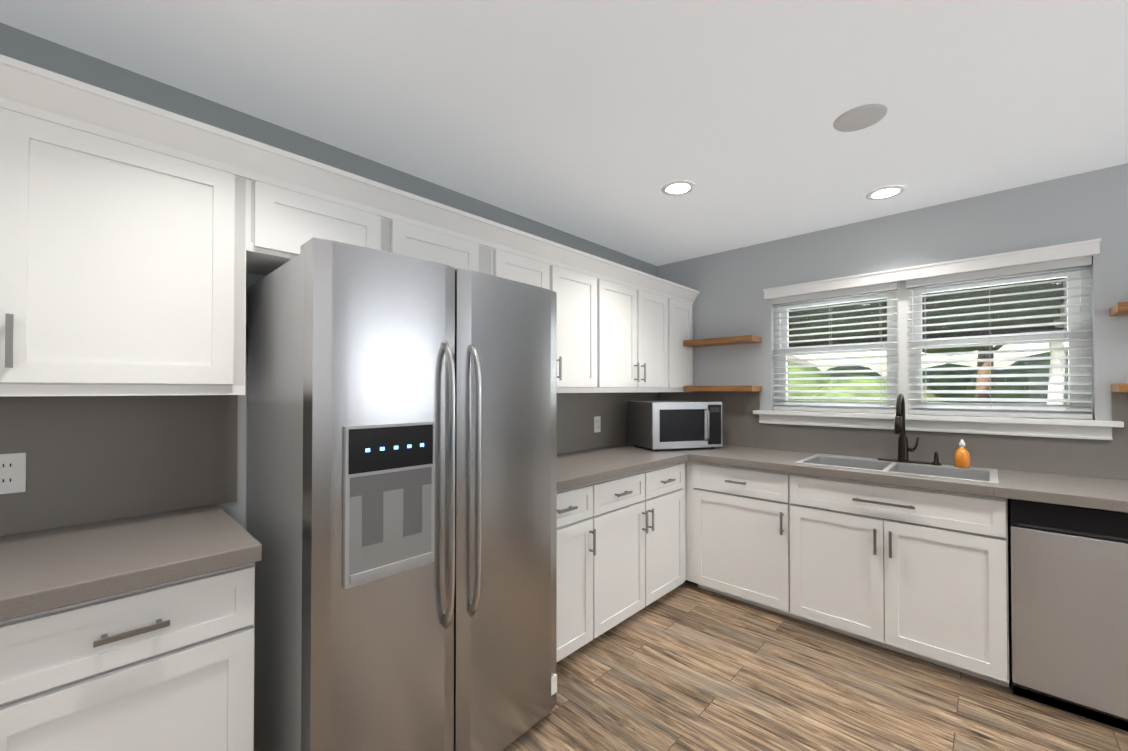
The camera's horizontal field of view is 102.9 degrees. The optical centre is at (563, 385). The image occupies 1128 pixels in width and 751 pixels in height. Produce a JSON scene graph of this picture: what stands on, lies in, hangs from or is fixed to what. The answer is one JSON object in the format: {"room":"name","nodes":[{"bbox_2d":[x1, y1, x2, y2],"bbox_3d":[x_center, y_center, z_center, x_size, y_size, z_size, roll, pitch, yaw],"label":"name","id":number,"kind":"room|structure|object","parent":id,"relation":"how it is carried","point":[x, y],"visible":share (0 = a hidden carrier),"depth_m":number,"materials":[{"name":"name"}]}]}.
{"room":"kitchen","nodes":[
{"label":"kitchen","id":0,"kind":"room"},
{"bbox_2d":[0,23,656,535],"bbox_3d":[-1.310,0.149,1.779,0.150,2.420,6.300,-1,-1,44],"label":"wall","id":1,"kind":"structure","parent":0,"point":[44,53],"depth_m":1.74,"materials":[{"name":"grey paint"}]},
{"bbox_2d":[0,395,237,535],"bbox_3d":[-1.805,0.235,1.144,0.006,0.407,1.600,-1,-1,44],"label":"backsplash","id":2,"kind":"structure","parent":1,"relation":"attached to","point":[91,459],"depth_m":1.48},
{"bbox_2d":[0,453,25,493],"bbox_3d":[-1.629,0.259,1.315,0.009,0.116,0.070,-1,-1,44],"label":"electrical outlet","id":3,"kind":"object","parent":2,"relation":"attached to","point":[12,472],"visible":1,"depth_m":1.32,"materials":[{"name":"white plastic"}]},
{"bbox_2d":[0,86,255,395],"bbox_3d":[-1.339,-0.337,1.390,0.347,0.736,0.531,-1,-1,44],"label":"upper cabinet","id":4,"kind":"object","parent":1,"relation":"attached to","point":[138,240],"depth_m":1.25,"materials":[{"name":"white wood"}]},
{"bbox_2d":[256,166,499,276],"bbox_3d":[-0.812,-0.569,1.947,0.347,0.260,1.000,-1,-1,44],"label":"upper cabinet","id":5,"kind":"object","parent":1,"relation":"attached to","point":[290,212],"depth_m":1.70,"materials":[{"name":"white wood"}]},
{"bbox_2d":[500,242,599,392],"bbox_3d":[-0.191,-0.324,2.598,0.347,0.736,0.802,-1,-1,44],"label":"upper cabinet","id":6,"kind":"object","parent":1,"relation":"attached to","point":[577,287],"depth_m":2.59,"materials":[{"name":"white wood"}]},
{"bbox_2d":[557,392,659,453],"bbox_3d":[0.107,0.256,3.155,0.006,0.407,2.030,-1,-1,44],"label":"backsplash","id":7,"kind":"structure","parent":1,"relation":"attached to","point":[576,412],"depth_m":3.25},
{"bbox_2d":[594,416,600,432],"bbox_3d":[0.244,0.285,3.287,0.009,0.116,0.070,-1,-1,44],"label":"electrical outlet","id":8,"kind":"object","parent":7,"relation":"attached to","point":[597,423],"visible":1,"depth_m":3.29,"materials":[{"name":"white plastic"}]},
{"bbox_2d":[600,270,671,392],"bbox_3d":[0.372,-0.318,3.191,0.347,0.736,0.835,-1,-1,44],"label":"upper cabinet","id":9,"kind":"object","parent":1,"relation":"attached to","point":[636,318],"depth_m":3.05,"materials":[{"name":"white wood"}]},
{"bbox_2d":[672,294,695,391],"bbox_3d":[0.797,-0.313,3.639,0.347,0.736,0.399,-1,-1,44],"label":"upper cabinet","id":10,"kind":"object","parent":1,"relation":"attached to","point":[682,322],"depth_m":3.53,"materials":[{"name":"white wood"}]},
{"bbox_2d":[0,0,1127,265],"bbox_3d":[0.556,-1.129,0.018,5.400,0.100,6.400,-1,-1,44],"label":"ceiling","id":11,"kind":"structure","parent":0,"point":[602,122],"depth_m":1.62,"materials":[{"name":"white paint"}]},
{"bbox_2d":[661,180,694,195],"bbox_3d":[0.609,-1.050,2.396,0.176,0.006,0.176,-1,-1,44],"label":"recessed light","id":12,"kind":"object","parent":11,"relation":"in","point":[675,188],"visible":1,"depth_m":2.38,"materials":[{"name":"white plastic"}]},
{"bbox_2d":[833,104,886,131],"bbox_3d":[1.173,-1.056,1.783,0.180,0.007,0.180,-1,-1,44],"label":"speaker","id":13,"kind":"object","parent":11,"relation":"attached to","point":[860,117],"visible":1,"depth_m":1.77},
{"bbox_2d":[866,185,904,199],"bbox_3d":[1.753,-1.050,2.453,0.176,0.006,0.176,-1,-1,44],"label":"recessed light","id":14,"kind":"object","parent":11,"relation":"in","point":[882,193],"visible":0.98,"depth_m":2.44,"materials":[{"name":"white plastic"}]},
{"bbox_2d":[502,580,1127,750],"bbox_3d":[0.556,1.381,-0.008,5.400,0.080,6.400,-1,-1,44],"label":"floor","id":15,"kind":"structure","parent":0,"point":[686,665],"depth_m":1.96,"materials":[{"name":"brown wood"}]},
{"bbox_2d":[0,562,254,750],"bbox_3d":[-1.252,0.921,1.280,0.608,0.868,0.500,-1,-1,44],"label":"base cabinet","id":16,"kind":"object","parent":15,"relation":"on","point":[168,666],"visible":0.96,"depth_m":1.07,"materials":[{"name":"white wood"}]},
{"bbox_2d":[0,505,261,621],"bbox_3d":[-1.596,0.459,0.903,0.634,0.046,1.542,-1,-1,44],"label":"countertop","id":17,"kind":"structure","parent":16,"relation":"on","point":[47,570],"depth_m":1.17,"materials":[{"name":"grey stone"}]},
{"bbox_2d":[247,237,556,750],"bbox_3d":[-0.588,0.478,1.762,0.835,1.762,0.933,-1,-1,44],"label":"fridge","id":18,"kind":"object","parent":15,"relation":"on","point":[402,471],"visible":1,"depth_m":1.41,"materials":[{"name":"grey metal"}]},
{"bbox_2d":[557,482,596,661],"bbox_3d":[-0.219,0.932,2.366,0.608,0.868,0.443,-1,-1,44],"label":"base cabinet","id":19,"kind":"object","parent":15,"relation":"on","point":[577,506],"depth_m":2.23,"materials":[{"name":"white wood"}]},
{"bbox_2d":[597,462,685,636],"bbox_3d":[0.276,0.938,2.887,0.608,0.868,0.995,-1,-1,44],"label":"base cabinet","id":20,"kind":"object","parent":15,"relation":"on","point":[621,549],"depth_m":2.62,"materials":[{"name":"white wood"}]},
{"bbox_2d":[557,444,691,490],"bbox_3d":[0.127,0.478,2.700,0.660,0.046,1.400,-1,-1,44],"label":"countertop","id":21,"kind":"structure","parent":20,"relation":"on","point":[584,467],"depth_m":2.69,"materials":[{"name":"grey stone"}]},
{"bbox_2d":[685,461,824,619],"bbox_3d":[1.277,0.939,3.029,0.668,0.868,0.608,-1,-1,44],"label":"base cabinet","id":22,"kind":"object","parent":15,"relation":"on","point":[756,537],"depth_m":2.72,"materials":[{"name":"white wood"}]},
{"bbox_2d":[636,445,1127,512],"bbox_3d":[1.823,0.476,2.496,3.399,0.046,0.637,-1,-1,44],"label":"countertop","id":23,"kind":"structure","parent":22,"relation":"on","point":[1068,490],"depth_m":2.15,"materials":[{"name":"grey stone"}]},
{"bbox_2d":[628,401,721,450],"bbox_3d":[0.827,0.291,3.351,0.560,0.341,0.436,0,-1,-16],"label":"microwave","id":24,"kind":"object","parent":23,"relation":"on","point":[655,425],"visible":1,"depth_m":3.18,"materials":[{"name":"silver metal"}]},
{"bbox_2d":[794,453,998,484],"bbox_3d":[1.826,0.543,2.506,0.856,0.192,0.506,-1,-1,44],"label":"sink","id":25,"kind":"object","parent":23,"relation":"in","point":[973,474],"visible":0.23,"depth_m":2.52,"materials":[{"name":"silver metal"}]},
{"bbox_2d":[931,451,941,464],"bbox_3d":[2.086,0.409,2.520,0.046,0.076,0.068,-1,-1,44],"label":"soap pump","id":26,"kind":"object","parent":25,"relation":"on","point":[936,460],"visible":1,"depth_m":2.52,"materials":[{"name":"brown metal"}]},
{"bbox_2d":[954,439,969,467],"bbox_3d":[2.167,0.371,2.445,0.066,0.151,0.066,-1,-1,44],"label":"soap bottle","id":27,"kind":"object","parent":25,"relation":"on","point":[962,457],"visible":1,"depth_m":2.43,"materials":[{"name":"orange plastic"}]},
{"bbox_2d":[877,393,930,463],"bbox_3d":[1.931,0.247,2.576,0.250,0.402,0.222,-1,-1,44],"label":"faucet","id":28,"kind":"object","parent":23,"relation":"on","point":[903,447],"visible":1,"depth_m":2.61,"materials":[{"name":"brown metal"}]},
{"bbox_2d":[1007,499,1127,730],"bbox_3d":[2.370,0.931,1.971,0.592,0.862,0.598,-1,-1,44],"label":"dishwasher","id":29,"kind":"object","parent":15,"relation":"on","point":[1068,600],"visible":0.92,"depth_m":1.84,"materials":[{"name":"grey metal"}]},
{"bbox_2d":[657,163,1127,606],"bbox_3d":[2.675,0.154,2.234,5.000,2.420,0.150,-1,-1,44],"label":"wall","id":30,"kind":"structure","parent":0,"point":[730,286],"depth_m":2.67,"materials":[{"name":"grey paint"}]},
{"bbox_2d":[683,335,761,346],"bbox_3d":[1.193,-0.332,3.411,0.531,0.042,0.188,-1,-1,44],"label":"shelf","id":31,"kind":"object","parent":30,"relation":"attached to","point":[735,340],"visible":0.98,"depth_m":3.34,"materials":[{"name":"brown wood"}]},
{"bbox_2d":[684,385,761,390],"bbox_3d":[1.193,0.024,3.407,0.531,0.042,0.188,-1,-1,44],"label":"shelf","id":32,"kind":"object","parent":30,"relation":"attached to","point":[728,388],"visible":1,"depth_m":3.29,"materials":[{"name":"brown wood"}]},
{"bbox_2d":[660,392,1127,479],"bbox_3d":[2.040,0.249,2.727,3.399,0.412,0.007,-1,-1,44],"label":"backsplash","id":33,"kind":"structure","parent":30,"relation":"attached to","point":[741,427],"depth_m":2.61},
{"bbox_2d":[763,238,1100,298],"bbox_3d":[2.030,-0.668,2.727,1.584,0.072,0.036,-1,-1,44],"label":"trim","id":34,"kind":"structure","parent":30,"relation":"attached to","point":[1050,253],"depth_m":2.56,"materials":[{"name":"white wood"}]},
{"bbox_2d":[774,266,1092,419],"bbox_3d":[2.124,-0.231,2.806,1.520,0.817,0.070,-1,-1,44],"label":"window","id":35,"kind":"structure","parent":30,"relation":"in","point":[902,331],"depth_m":2.73,"materials":[{"name":"white"}]},
{"bbox_2d":[772,282,897,413],"bbox_3d":[1.791,-0.229,3.020,0.734,0.809,0.058,-1,-1,44],"label":"window blinds","id":36,"kind":"object","parent":35,"relation":"attached to","point":[845,293],"visible":0.96,"depth_m":2.99,"materials":[{"name":"grey plastic"}]},
{"bbox_2d":[906,256,1092,418],"bbox_3d":[2.355,-0.235,2.484,0.734,0.809,0.058,-1,-1,44],"label":"window blinds","id":37,"kind":"object","parent":35,"relation":"attached to","point":[1048,266],"visible":0.98,"depth_m":2.44,"materials":[{"name":"grey plastic"}]},
{"bbox_2d":[753,410,1123,439],"bbox_3d":[2.041,0.223,2.736,1.710,0.093,0.136,-1,-1,44],"label":"window sill","id":38,"kind":"structure","parent":30,"relation":"attached to","point":[1066,428],"depth_m":2.52,"materials":[{"name":"white wood"}]},
{"bbox_2d":[1110,302,1127,315],"bbox_3d":[2.836,-0.357,1.851,0.730,0.042,0.188,-1,-1,44],"label":"shelf","id":39,"kind":"object","parent":30,"relation":"attached to","point":[1119,309],"visible":1,"depth_m":2.06,"materials":[{"name":"brown wood"}]},
{"bbox_2d":[1111,383,1127,392],"bbox_3d":[2.836,0.009,1.847,0.730,0.042,0.188,-1,-1,44],"label":"shelf","id":40,"kind":"object","parent":30,"relation":"attached to","point":[1119,387],"visible":1,"depth_m":2.03,"materials":[{"name":"brown wood"}]},
{"label":"outside","id":41,"kind":"structure","parent":0,"visible":0},
{"bbox_3d":[30.277,2.097,31.269,85.000,0.150,79.700,-1,-1,44],"label":"ground","id":42,"kind":"structure","parent":41,"visible":0},
{"bbox_2d":[788,355,815,364],"bbox_3d":[9.366,-0.878,28.890,10.800,5.750,8.600,-1,-1,44],"label":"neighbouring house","id":43,"kind":"structure","parent":42,"relation":"on","point":[791,357],"depth_m":27.36,"materials":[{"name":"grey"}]},
{"bbox_2d":[783,352,1068,417],"bbox_3d":[10.800,0.334,12.107,19.887,3.268,13.163,-1,-1,44],"label":"hedge","id":44,"kind":"object","parent":42,"relation":"on","point":[1021,371],"depth_m":13.92,"materials":[{"name":"green plant"}]},
{"bbox_2d":[788,277,1066,346],"bbox_3d":[4.262,0.427,3.903,11.000,2.610,4.440,-1,-1,44],"label":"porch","id":45,"kind":"object","parent":42,"relation":"on","point":[992,307],"depth_m":4.57,"materials":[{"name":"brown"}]},
{"bbox_2d":[922,346,985,355],"bbox_3d":[7.556,-1.421,10.394,4.728,6.558,4.443,-1,-1,44],"label":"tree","id":46,"kind":"object","parent":42,"relation":"on","point":[962,349],"depth_m":10.20,"materials":[{"name":"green plant"}]},
{"bbox_2d":[945,356,1023,369],"bbox_3d":[21.981,0.274,19.652,8.000,3.250,8.800,-1,-1,44],"label":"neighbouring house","id":47,"kind":"structure","parent":42,"relation":"on","point":[997,363],"depth_m":20.85,"materials":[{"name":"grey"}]},
{"bbox_2d":[975,345,1003,416],"bbox_3d":[12.039,-1.937,13.244,5.921,7.652,5.348,-1,-1,44],"label":"tree","id":48,"kind":"object","parent":42,"relation":"on","point":[988,356],"depth_m":12.93,"materials":[{"name":"brown plant"}]},
{"bbox_2d":[1047,342,1067,418],"bbox_3d":[8.453,-1.404,7.931,3.269,6.466,2.973,-1,-1,44],"label":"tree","id":49,"kind":"object","parent":42,"relation":"on","point":[1062,370],"depth_m":7.77,"materials":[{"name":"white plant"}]}
]}

